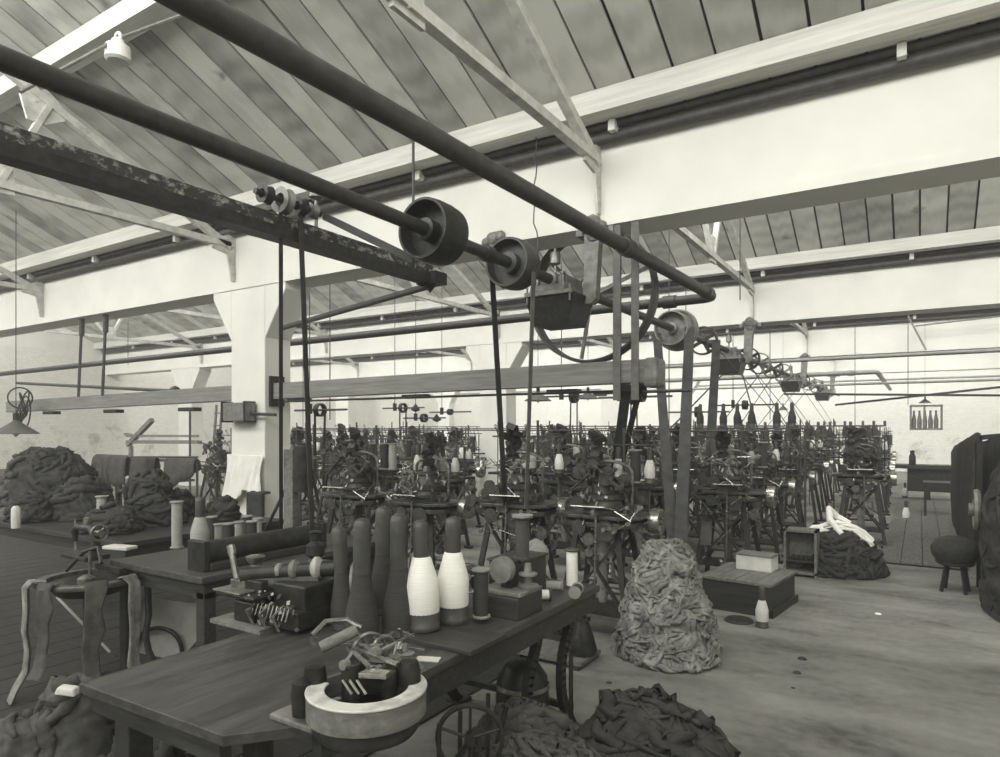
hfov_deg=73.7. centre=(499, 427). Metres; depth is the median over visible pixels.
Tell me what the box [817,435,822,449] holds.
yarn bobbin
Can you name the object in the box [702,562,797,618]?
wooden crate
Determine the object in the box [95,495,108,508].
spool
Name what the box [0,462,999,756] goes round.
floor
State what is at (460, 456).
yarn bobbin
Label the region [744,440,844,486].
rack
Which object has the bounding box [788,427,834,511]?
machine
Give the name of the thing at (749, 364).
belt
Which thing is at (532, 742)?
pile
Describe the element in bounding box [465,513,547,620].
bobbin winder
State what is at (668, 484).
belt
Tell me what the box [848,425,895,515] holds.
machine
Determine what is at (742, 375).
belt
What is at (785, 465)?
shelf
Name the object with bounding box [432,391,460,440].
column
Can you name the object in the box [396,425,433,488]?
machine
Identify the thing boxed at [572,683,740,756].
pile
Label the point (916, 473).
bench
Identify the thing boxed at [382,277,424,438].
countershaft
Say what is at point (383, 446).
spool
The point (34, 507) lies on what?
heap
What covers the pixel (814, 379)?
pulley
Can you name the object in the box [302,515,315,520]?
shelf
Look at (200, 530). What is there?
yarn bobbin
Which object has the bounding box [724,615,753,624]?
wooden disc
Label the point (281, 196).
pulley
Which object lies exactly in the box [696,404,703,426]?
yarn bobbin
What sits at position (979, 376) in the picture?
pipe
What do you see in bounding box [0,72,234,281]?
roof truss
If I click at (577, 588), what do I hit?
spool
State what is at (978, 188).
deck
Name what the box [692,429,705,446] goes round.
machine
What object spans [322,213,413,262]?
belt
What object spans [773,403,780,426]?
yarn bobbin
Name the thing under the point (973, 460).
rack
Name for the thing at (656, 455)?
machine
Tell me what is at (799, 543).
open box
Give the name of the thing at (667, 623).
pile
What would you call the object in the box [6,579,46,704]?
stocking
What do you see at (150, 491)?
heap
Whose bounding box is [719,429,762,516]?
machine
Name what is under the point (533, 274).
belt
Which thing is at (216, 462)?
machine
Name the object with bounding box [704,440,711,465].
yarn bobbin
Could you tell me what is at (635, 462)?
spool
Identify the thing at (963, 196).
ceiling
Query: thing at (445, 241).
pulley
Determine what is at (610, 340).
roof truss
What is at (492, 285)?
belt
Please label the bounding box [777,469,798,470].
tray
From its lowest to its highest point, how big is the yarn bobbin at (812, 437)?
0.258 m
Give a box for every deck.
[263,0,980,173]
[484,180,979,275]
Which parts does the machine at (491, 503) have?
leg, leg, bed plate, leg, stand rod, leg, stand rod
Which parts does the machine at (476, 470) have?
leg, bed plate, leg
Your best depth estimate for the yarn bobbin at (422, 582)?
2.77 m
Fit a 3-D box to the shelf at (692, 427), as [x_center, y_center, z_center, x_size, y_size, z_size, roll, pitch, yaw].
[3.605,0.000,9.666,1.600,0.020,0.120,0,0,32]
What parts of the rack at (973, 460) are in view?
frame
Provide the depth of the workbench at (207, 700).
2.35 m
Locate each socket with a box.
[13,413,18,419]
[79,318,84,335]
[103,314,108,332]
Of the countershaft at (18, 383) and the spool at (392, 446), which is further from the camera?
the countershaft at (18, 383)
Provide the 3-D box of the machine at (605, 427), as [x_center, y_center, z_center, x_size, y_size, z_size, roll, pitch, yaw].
[2.756,0.789,15.745,0.829,1.721,0.682,0,0,30]
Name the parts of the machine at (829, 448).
leg, leg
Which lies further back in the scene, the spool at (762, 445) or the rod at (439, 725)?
the spool at (762, 445)
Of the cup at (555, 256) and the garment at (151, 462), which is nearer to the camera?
the cup at (555, 256)
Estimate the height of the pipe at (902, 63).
0.162 m
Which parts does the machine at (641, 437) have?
leg, leg, bed plate, leg, leg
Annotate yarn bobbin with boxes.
[190,497,209,540]
[316,437,319,452]
[330,526,349,631]
[344,518,379,643]
[372,506,390,615]
[381,513,410,638]
[407,520,440,632]
[412,437,416,458]
[414,445,422,471]
[437,516,468,625]
[438,447,446,475]
[451,448,459,475]
[458,440,462,461]
[466,442,471,461]
[529,442,535,472]
[551,438,556,458]
[555,444,563,473]
[573,438,579,454]
[580,448,588,480]
[586,439,590,455]
[613,447,622,476]
[644,448,654,483]
[671,440,676,463]
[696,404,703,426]
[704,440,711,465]
[719,404,726,426]
[733,403,740,426]
[733,443,740,466]
[747,443,754,466]
[748,403,755,426]
[755,586,768,628]
[762,422,766,439]
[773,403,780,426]
[773,442,779,463]
[783,443,789,464]
[784,422,789,439]
[788,402,795,426]
[795,441,799,457]
[810,435,814,449]
[815,422,820,439]
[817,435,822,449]
[822,421,826,436]
[827,421,832,439]
[832,421,836,436]
[842,421,847,436]
[871,421,876,437]
[872,439,878,452]
[882,421,887,437]
[882,436,887,451]
[902,483,907,497]
[902,500,909,520]
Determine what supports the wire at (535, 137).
hanging from the purlin at (893, 23)
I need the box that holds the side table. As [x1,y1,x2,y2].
[923,480,949,515]
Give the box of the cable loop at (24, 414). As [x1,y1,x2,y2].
[7,387,32,425]
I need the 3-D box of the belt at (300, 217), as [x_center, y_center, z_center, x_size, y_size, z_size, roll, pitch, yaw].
[-1.291,-0.310,4.453,0.120,2.280,0.040,0,0,25]
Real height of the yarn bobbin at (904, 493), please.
0.364 m
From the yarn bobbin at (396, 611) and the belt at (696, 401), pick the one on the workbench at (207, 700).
the yarn bobbin at (396, 611)
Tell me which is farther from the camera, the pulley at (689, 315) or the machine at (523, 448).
the machine at (523, 448)
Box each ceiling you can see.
[0,0,999,280]
[65,177,999,342]
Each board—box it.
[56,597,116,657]
[403,624,506,655]
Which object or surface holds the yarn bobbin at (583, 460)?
on the machine at (600, 514)
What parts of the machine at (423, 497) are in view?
bed plate, leg, stand rod, stand rod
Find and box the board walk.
[882,498,968,569]
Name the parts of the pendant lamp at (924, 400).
lamp shade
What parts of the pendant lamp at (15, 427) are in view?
cord, lamp shade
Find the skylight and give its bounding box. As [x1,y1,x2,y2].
[0,0,177,113]
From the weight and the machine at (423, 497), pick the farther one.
the machine at (423, 497)
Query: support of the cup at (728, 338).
on the hanger at (749, 324)
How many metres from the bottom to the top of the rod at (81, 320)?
1.217 m
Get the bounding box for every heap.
[0,446,98,507]
[0,452,28,507]
[2,491,52,523]
[49,474,119,521]
[79,501,145,534]
[122,467,189,526]
[174,487,194,515]
[205,495,241,521]
[968,461,999,620]
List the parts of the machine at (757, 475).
leg, bed plate, stand rod, leg, leg, stand rod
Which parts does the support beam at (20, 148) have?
hanger rod, plate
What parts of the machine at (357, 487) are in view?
leg, bed plate, leg, stand rod, stand rod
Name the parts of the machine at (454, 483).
bed plate, stand rod, leg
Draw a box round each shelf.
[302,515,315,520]
[319,519,348,525]
[341,468,401,472]
[439,475,474,479]
[488,471,570,476]
[537,520,560,525]
[555,540,593,549]
[572,480,660,487]
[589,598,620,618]
[613,548,639,556]
[662,531,698,537]
[692,427,809,428]
[699,465,771,469]
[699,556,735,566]
[734,537,782,545]
[745,463,792,466]
[763,520,803,526]
[786,556,813,563]
[799,440,844,441]
[832,456,889,458]
[861,526,880,532]
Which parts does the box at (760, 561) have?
lid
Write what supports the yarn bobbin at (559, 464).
on the machine at (491, 503)
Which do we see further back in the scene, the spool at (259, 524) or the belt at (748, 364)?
the belt at (748, 364)
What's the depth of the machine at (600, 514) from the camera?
5.26 m
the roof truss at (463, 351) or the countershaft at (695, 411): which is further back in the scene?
the roof truss at (463, 351)
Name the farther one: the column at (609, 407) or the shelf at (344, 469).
the column at (609, 407)
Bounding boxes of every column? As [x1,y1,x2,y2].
[171,367,210,485]
[214,282,310,528]
[335,396,356,436]
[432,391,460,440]
[466,342,528,506]
[598,385,626,446]
[665,381,699,435]
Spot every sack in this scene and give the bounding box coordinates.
[0,708,40,756]
[106,736,195,756]
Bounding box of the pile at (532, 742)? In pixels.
[482,728,600,756]
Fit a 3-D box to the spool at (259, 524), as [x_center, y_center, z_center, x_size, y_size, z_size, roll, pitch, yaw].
[-1.800,0.770,4.960,0.078,0.200,0.077,0,0,32]
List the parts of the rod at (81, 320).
rod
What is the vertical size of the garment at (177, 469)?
0.521 m
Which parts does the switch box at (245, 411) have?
link rod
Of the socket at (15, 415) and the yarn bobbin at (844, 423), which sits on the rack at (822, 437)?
the yarn bobbin at (844, 423)
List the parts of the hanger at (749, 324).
trough rail, bracket arm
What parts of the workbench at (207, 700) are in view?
leg, leg, leg, leg, leg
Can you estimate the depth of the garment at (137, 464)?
10.53 m
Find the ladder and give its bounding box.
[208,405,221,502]
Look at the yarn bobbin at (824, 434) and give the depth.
14.44 m
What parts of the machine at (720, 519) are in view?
leg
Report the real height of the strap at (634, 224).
1.465 m
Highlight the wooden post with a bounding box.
[263,445,307,531]
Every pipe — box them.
[0,0,715,375]
[0,18,999,291]
[102,242,999,353]
[290,308,999,366]
[381,378,999,399]
[430,375,999,395]
[665,348,999,368]
[665,370,891,390]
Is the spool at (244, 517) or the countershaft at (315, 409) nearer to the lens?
the spool at (244, 517)
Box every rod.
[77,318,84,396]
[101,314,108,395]
[283,285,427,329]
[437,723,441,756]
[458,710,461,756]
[485,693,489,756]
[907,316,926,349]
[915,316,999,326]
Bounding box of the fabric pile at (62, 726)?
[23,672,114,756]
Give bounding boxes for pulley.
[253,183,322,226]
[398,197,468,265]
[485,237,539,290]
[654,310,691,346]
[662,309,698,350]
[694,326,717,354]
[741,348,760,369]
[748,353,770,373]
[763,359,783,378]
[773,364,792,381]
[797,372,809,387]
[801,377,816,390]
[809,379,823,392]
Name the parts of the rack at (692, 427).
post, post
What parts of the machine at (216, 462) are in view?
leg, bed plate, leg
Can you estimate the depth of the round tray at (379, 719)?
1.90 m
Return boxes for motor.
[524,214,624,330]
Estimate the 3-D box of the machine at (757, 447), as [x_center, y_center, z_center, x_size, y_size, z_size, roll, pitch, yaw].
[5.460,0.812,14.038,0.808,1.676,0.664,0,0,35]
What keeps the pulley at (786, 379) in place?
attached to the shaft
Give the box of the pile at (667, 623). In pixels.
[609,537,722,673]
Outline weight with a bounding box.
[568,618,596,657]
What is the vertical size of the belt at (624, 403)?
0.741 m
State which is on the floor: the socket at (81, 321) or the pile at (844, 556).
the pile at (844, 556)
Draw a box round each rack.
[124,418,198,481]
[692,427,809,534]
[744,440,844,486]
[822,437,891,507]
[910,404,942,429]
[950,432,999,586]
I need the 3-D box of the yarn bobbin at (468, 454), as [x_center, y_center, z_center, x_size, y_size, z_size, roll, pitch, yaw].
[-0.430,0.330,9.169,0.082,0.269,0.082,0,0,32]
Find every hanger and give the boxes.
[719,317,763,375]
[780,353,813,391]
[814,371,839,400]
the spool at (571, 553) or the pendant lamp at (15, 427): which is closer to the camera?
the spool at (571, 553)
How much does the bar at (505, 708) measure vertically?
0.506 m
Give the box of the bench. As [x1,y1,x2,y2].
[895,450,950,499]
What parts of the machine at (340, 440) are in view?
leg, bed plate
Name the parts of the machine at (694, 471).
bed plate, stand rod, leg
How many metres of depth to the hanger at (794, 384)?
15.94 m
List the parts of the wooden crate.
rail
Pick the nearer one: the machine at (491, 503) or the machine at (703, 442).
the machine at (491, 503)
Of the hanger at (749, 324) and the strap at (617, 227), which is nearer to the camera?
the strap at (617, 227)
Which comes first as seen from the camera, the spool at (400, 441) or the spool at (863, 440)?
the spool at (863, 440)
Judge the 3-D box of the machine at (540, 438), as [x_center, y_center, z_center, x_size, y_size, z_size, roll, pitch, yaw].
[1.011,0.802,14.478,0.817,1.696,0.672,0,0,34]
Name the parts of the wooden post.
post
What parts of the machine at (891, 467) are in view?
leg, stand rod, leg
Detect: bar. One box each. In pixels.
[189,411,190,491]
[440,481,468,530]
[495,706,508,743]
[569,653,572,718]
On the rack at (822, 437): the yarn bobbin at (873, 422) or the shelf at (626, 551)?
the yarn bobbin at (873, 422)
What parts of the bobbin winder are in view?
plate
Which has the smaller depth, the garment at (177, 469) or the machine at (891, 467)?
the garment at (177, 469)
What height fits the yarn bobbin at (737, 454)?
0.260 m
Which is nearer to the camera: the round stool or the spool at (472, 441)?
the round stool
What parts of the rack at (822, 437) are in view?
post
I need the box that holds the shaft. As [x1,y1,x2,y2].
[0,44,839,395]
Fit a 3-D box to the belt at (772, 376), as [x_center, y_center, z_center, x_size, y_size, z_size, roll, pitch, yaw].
[5.774,-0.325,15.568,1.194,1.856,0.070,0,0,27]
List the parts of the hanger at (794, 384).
bracket arm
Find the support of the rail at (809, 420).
on the floor
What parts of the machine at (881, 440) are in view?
leg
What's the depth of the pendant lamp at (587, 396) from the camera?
8.64 m
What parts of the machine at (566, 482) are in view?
leg, bed plate, leg, stand rod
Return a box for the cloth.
[809,506,873,546]
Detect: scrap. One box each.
[55,684,78,696]
[417,656,440,662]
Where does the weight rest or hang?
on the wooden pallet
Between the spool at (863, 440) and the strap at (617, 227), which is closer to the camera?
the strap at (617, 227)
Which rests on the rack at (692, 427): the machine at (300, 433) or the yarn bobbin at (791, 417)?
the yarn bobbin at (791, 417)
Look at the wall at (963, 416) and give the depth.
26.06 m
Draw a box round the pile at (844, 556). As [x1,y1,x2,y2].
[800,526,890,580]
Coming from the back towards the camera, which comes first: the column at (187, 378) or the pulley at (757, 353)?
the column at (187, 378)
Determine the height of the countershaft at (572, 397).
4.283 m
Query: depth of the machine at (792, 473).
9.94 m
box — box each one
[210,544,352,634]
[221,401,276,422]
[271,530,333,576]
[735,550,778,572]
[783,526,819,578]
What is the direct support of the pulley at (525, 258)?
attached to the shaft
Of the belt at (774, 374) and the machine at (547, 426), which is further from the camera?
the belt at (774, 374)
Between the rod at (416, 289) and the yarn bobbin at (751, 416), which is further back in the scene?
the yarn bobbin at (751, 416)
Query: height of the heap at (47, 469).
0.685 m
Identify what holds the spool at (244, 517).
on the workbench at (168, 571)
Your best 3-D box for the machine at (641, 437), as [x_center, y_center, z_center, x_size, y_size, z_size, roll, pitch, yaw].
[1.620,0.801,7.597,0.855,1.697,0.673,0,0,30]
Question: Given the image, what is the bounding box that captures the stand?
[32,545,138,675]
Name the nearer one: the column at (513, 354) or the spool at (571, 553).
the spool at (571, 553)
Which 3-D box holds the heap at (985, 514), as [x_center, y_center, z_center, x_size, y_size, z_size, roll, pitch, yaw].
[4.779,0.805,5.861,0.987,1.700,1.572,0,0,20]
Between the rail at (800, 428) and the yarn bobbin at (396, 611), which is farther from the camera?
the rail at (800, 428)
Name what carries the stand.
on the floor
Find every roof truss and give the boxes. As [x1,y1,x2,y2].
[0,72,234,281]
[0,266,43,316]
[40,314,202,363]
[165,309,326,352]
[302,358,358,377]
[355,265,499,338]
[386,0,601,214]
[421,349,471,369]
[577,338,612,349]
[672,220,754,316]
[789,323,808,352]
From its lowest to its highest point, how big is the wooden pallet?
0.060 m
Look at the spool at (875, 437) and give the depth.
11.32 m
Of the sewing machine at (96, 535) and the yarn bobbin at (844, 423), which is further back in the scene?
the yarn bobbin at (844, 423)
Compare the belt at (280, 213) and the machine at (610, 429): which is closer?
the belt at (280, 213)
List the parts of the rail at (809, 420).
rail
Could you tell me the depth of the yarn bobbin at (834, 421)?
14.33 m
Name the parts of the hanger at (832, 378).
bracket arm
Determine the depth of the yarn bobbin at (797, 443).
10.11 m
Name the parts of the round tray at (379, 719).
foot plate, post, cam plate, knob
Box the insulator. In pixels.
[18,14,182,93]
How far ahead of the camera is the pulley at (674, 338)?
8.35 m
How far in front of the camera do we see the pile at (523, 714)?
2.94 m
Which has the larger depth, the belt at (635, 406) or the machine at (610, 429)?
the machine at (610, 429)
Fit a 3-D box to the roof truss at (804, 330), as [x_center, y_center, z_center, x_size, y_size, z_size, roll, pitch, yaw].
[5.792,-3.352,13.476,0.075,3.124,5.810,0,0,32]
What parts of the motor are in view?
trough rail, bracket arm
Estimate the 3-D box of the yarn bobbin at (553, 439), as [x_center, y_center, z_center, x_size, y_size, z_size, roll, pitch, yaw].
[0.687,0.255,8.466,0.088,0.285,0.088,0,0,32]
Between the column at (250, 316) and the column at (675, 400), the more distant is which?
the column at (675, 400)
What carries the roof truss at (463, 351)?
attached to the girder at (891, 338)
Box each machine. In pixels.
[60,517,109,561]
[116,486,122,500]
[199,428,231,507]
[290,424,326,525]
[290,428,314,510]
[304,430,335,517]
[315,422,372,535]
[320,425,402,571]
[345,428,387,519]
[365,427,417,529]
[368,426,387,448]
[388,430,475,570]
[394,424,433,518]
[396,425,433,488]
[414,429,475,551]
[434,425,485,531]
[445,426,479,496]
[459,429,477,496]
[466,420,571,578]
[518,429,532,462]
[518,431,524,462]
[530,427,547,491]
[531,424,583,541]
[533,423,571,490]
[534,422,596,570]
[553,428,665,635]
[587,429,613,455]
[601,431,635,547]
[605,427,615,453]
[607,424,677,574]
[645,426,675,511]
[655,421,717,555]
[689,425,777,573]
[689,429,740,531]
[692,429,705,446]
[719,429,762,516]
[724,432,797,563]
[747,429,772,455]
[760,429,815,537]
[775,423,830,524]
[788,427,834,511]
[801,427,837,502]
[807,427,842,492]
[817,432,843,485]
[829,425,896,548]
[840,425,894,529]
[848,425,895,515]
[868,424,895,505]
[871,427,896,494]
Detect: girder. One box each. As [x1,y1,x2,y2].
[0,30,999,337]
[105,247,999,375]
[290,311,999,381]
[665,352,999,378]
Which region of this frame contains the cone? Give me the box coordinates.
[529,538,549,565]
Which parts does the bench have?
leg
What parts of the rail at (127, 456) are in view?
rail, post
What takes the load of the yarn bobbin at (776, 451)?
on the machine at (757, 475)
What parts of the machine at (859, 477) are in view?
stand rod, leg, bed plate, stand rod, leg, stand rod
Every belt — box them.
[279,205,282,528]
[298,214,314,541]
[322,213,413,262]
[490,280,507,506]
[524,271,535,508]
[611,383,630,467]
[622,383,643,461]
[653,332,675,538]
[657,376,721,442]
[674,327,693,542]
[686,379,692,536]
[700,340,720,545]
[719,371,761,425]
[720,351,820,466]
[730,376,772,439]
[742,375,761,441]
[748,364,827,460]
[749,364,789,429]
[766,367,832,454]
[774,374,803,424]
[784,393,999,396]
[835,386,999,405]
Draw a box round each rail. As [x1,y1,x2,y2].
[127,456,198,497]
[292,420,781,546]
[304,419,808,526]
[401,419,882,518]
[608,420,884,504]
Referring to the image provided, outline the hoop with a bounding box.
[139,626,183,651]
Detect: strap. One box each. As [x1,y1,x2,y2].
[613,223,620,399]
[631,220,638,399]
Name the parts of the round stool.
leg, leg, seat, leg, leg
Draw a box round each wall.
[0,327,437,477]
[454,369,999,471]
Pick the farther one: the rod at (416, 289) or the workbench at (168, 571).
the rod at (416, 289)
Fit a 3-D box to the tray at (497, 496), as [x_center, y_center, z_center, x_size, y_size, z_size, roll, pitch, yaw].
[0.082,0.568,5.508,0.334,0.041,0.125,0,0,34]
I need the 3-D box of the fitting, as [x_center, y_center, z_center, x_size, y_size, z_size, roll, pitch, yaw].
[-0.367,0.801,2.434,0.195,0.138,0.141,0,0,32]
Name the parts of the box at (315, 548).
lid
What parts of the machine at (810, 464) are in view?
bed plate, leg, leg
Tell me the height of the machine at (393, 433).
1.661 m
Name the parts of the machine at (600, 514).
leg, leg, bed plate, leg, stand rod, leg, stand rod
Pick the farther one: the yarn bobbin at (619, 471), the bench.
the bench
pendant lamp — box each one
[0,211,39,436]
[525,388,550,402]
[577,387,598,399]
[919,397,930,403]
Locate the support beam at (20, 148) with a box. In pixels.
[0,121,446,292]
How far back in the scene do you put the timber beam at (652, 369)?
6.37 m
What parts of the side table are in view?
leg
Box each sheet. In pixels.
[119,597,195,657]
[222,454,270,516]
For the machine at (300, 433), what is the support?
on the floor
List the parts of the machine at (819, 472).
leg, leg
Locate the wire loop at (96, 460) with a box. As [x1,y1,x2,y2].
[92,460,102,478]
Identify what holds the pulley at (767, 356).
attached to the shaft
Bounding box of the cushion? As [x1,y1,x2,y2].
[930,535,979,564]
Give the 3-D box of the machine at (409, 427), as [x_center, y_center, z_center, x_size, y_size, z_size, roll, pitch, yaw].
[-1.564,0.793,11.550,0.864,1.715,0.680,0,0,34]
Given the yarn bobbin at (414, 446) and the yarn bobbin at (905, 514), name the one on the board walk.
the yarn bobbin at (905, 514)
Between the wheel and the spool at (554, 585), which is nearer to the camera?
the spool at (554, 585)
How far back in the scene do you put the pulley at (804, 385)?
17.39 m
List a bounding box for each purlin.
[0,0,999,279]
[94,226,999,348]
[290,308,992,362]
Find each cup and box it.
[550,248,560,272]
[726,334,731,346]
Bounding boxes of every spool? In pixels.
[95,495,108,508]
[170,500,183,548]
[206,515,217,539]
[213,523,222,538]
[221,522,234,537]
[234,521,244,535]
[241,515,252,534]
[246,520,257,533]
[253,517,262,532]
[319,436,322,453]
[358,435,363,449]
[368,443,378,468]
[379,443,387,469]
[388,443,397,469]
[398,439,403,457]
[405,439,411,457]
[470,436,475,452]
[472,566,489,619]
[542,588,551,600]
[546,580,562,591]
[565,548,578,587]
[568,582,583,598]
[582,437,586,447]
[629,449,641,483]
[646,440,654,462]
[691,436,694,455]
[734,438,740,452]
[758,442,767,467]
[803,440,809,457]
[860,438,867,450]
[873,436,880,446]
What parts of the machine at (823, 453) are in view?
leg, leg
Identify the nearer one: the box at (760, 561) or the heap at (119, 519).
the heap at (119, 519)
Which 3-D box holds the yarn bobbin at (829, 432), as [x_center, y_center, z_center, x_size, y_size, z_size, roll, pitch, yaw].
[6.152,0.053,12.434,0.108,0.351,0.108,0,0,32]
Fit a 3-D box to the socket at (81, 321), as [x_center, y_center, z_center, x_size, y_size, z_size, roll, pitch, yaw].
[-6.488,-1.562,10.346,0.079,0.267,0.076,0,0,-35]
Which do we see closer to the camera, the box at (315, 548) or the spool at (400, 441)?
the box at (315, 548)
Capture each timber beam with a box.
[6,386,231,414]
[269,357,664,406]
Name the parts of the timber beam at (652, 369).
shifter rail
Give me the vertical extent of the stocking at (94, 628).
0.670 m
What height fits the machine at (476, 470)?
1.700 m
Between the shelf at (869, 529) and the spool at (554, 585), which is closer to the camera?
the spool at (554, 585)
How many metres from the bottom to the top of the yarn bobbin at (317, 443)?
0.269 m
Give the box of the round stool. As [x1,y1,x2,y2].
[930,535,979,594]
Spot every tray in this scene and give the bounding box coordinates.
[270,617,426,752]
[322,486,353,489]
[393,494,426,498]
[489,494,530,498]
[571,505,614,510]
[713,484,748,487]
[747,477,768,479]
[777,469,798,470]
[848,469,875,471]
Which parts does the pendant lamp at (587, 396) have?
lamp shade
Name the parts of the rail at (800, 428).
post, rail, post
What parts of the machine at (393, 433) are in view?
bed plate, leg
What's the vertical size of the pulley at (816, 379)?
0.416 m
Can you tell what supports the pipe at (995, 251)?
attached to the purlin at (986, 235)
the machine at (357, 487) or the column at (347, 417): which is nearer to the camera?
the machine at (357, 487)
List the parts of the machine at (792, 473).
leg, bed plate, leg, leg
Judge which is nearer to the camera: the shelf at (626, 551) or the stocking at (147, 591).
the stocking at (147, 591)
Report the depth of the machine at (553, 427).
10.02 m
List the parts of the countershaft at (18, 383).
knob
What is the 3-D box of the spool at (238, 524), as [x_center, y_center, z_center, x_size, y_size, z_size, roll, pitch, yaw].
[-1.877,0.770,4.796,0.078,0.200,0.077,0,0,32]
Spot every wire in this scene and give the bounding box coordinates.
[329,285,329,419]
[533,137,538,251]
[668,230,669,429]
[740,218,740,299]
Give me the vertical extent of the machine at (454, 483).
1.631 m
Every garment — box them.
[91,454,110,481]
[105,455,130,486]
[129,458,146,476]
[145,457,159,468]
[163,458,201,486]
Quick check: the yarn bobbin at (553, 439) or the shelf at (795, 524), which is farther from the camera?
the shelf at (795, 524)
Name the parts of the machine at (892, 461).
leg, leg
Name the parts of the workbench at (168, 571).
leg, leg, leg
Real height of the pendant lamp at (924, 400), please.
2.090 m
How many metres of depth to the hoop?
4.43 m
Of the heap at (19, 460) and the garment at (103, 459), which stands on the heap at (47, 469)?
the heap at (19, 460)
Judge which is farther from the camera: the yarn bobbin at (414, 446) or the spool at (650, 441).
the yarn bobbin at (414, 446)
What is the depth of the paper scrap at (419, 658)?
2.49 m
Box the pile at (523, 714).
[462,695,580,756]
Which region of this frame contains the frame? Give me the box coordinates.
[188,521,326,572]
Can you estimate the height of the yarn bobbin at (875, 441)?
0.258 m
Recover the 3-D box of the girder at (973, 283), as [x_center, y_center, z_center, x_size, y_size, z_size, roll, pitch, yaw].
[-1.236,-2.143,14.363,26.600,0.895,0.414,0,0,32]
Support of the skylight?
attached to the ceiling at (180, 68)
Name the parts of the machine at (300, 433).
leg, stand rod, leg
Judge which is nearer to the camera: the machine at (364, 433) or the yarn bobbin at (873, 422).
the machine at (364, 433)
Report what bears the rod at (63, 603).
attached to the stand
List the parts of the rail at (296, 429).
post, rail, post, post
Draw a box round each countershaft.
[16,382,179,390]
[294,296,347,483]
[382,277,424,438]
[403,297,445,421]
[429,408,470,414]
[546,251,606,448]
[593,255,690,401]
[598,395,671,458]
[670,288,729,416]
[718,400,774,409]
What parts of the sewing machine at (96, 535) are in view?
arm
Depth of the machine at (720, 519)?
10.56 m
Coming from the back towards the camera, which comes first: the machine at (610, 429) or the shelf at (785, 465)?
the machine at (610, 429)
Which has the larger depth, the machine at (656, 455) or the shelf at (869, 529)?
the machine at (656, 455)
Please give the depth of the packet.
4.65 m
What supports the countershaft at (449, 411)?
hanging from the ceiling at (963, 196)
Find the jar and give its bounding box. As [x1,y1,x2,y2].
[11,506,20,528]
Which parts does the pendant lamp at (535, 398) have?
lamp shade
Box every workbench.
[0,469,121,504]
[0,505,283,640]
[79,572,599,756]
[110,534,374,670]
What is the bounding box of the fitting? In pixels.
[373,628,424,670]
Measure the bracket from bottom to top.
0.219 m
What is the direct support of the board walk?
on the floor
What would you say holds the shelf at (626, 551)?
attached to the machine at (641, 437)
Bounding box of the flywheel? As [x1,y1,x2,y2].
[435,703,504,756]
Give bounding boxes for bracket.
[481,230,504,245]
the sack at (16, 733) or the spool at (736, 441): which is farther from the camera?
the spool at (736, 441)
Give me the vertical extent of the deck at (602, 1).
2.741 m
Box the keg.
[495,658,549,705]
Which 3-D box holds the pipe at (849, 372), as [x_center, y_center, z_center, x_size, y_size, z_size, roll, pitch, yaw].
[3.211,-1.429,26.471,21.023,0.177,8.978,0,0,32]
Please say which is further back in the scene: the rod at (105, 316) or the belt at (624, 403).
the rod at (105, 316)
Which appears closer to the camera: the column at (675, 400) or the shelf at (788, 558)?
the shelf at (788, 558)
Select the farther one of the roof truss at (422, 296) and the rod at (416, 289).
the roof truss at (422, 296)
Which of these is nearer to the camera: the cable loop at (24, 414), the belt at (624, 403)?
the belt at (624, 403)
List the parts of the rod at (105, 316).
rod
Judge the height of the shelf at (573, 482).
0.020 m
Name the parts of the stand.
arm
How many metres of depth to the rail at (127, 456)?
9.94 m
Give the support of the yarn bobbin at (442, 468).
on the machine at (423, 497)
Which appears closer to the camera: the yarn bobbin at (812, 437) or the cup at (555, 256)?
the cup at (555, 256)
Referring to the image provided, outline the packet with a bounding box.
[102,544,137,550]
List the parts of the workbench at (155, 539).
leg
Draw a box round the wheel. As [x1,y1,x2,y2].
[530,236,658,362]
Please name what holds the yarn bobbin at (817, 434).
on the rack at (799, 440)
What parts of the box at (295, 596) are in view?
lever, stage plate, tension post, knob, knob, knob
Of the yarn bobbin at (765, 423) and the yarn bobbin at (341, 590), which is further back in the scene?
the yarn bobbin at (765, 423)
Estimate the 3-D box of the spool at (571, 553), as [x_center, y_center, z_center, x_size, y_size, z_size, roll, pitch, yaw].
[0.394,0.765,3.650,0.082,0.209,0.080,0,0,32]
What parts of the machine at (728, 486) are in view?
leg, leg, bed plate, stand rod, leg, leg, stand rod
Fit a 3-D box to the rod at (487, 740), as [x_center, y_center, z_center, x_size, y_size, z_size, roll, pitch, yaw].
[-0.049,1.330,2.540,0.024,0.640,0.016,0,0,32]
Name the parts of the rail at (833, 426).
rail, post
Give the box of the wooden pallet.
[514,639,600,670]
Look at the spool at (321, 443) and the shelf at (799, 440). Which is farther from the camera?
the shelf at (799, 440)
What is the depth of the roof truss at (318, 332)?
13.48 m
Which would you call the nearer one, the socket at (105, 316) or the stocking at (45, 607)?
the stocking at (45, 607)
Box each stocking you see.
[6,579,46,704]
[26,582,59,680]
[81,580,107,677]
[116,574,141,667]
[129,572,156,661]
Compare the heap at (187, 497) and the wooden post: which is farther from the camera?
the heap at (187, 497)
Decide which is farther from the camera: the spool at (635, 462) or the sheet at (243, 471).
the sheet at (243, 471)

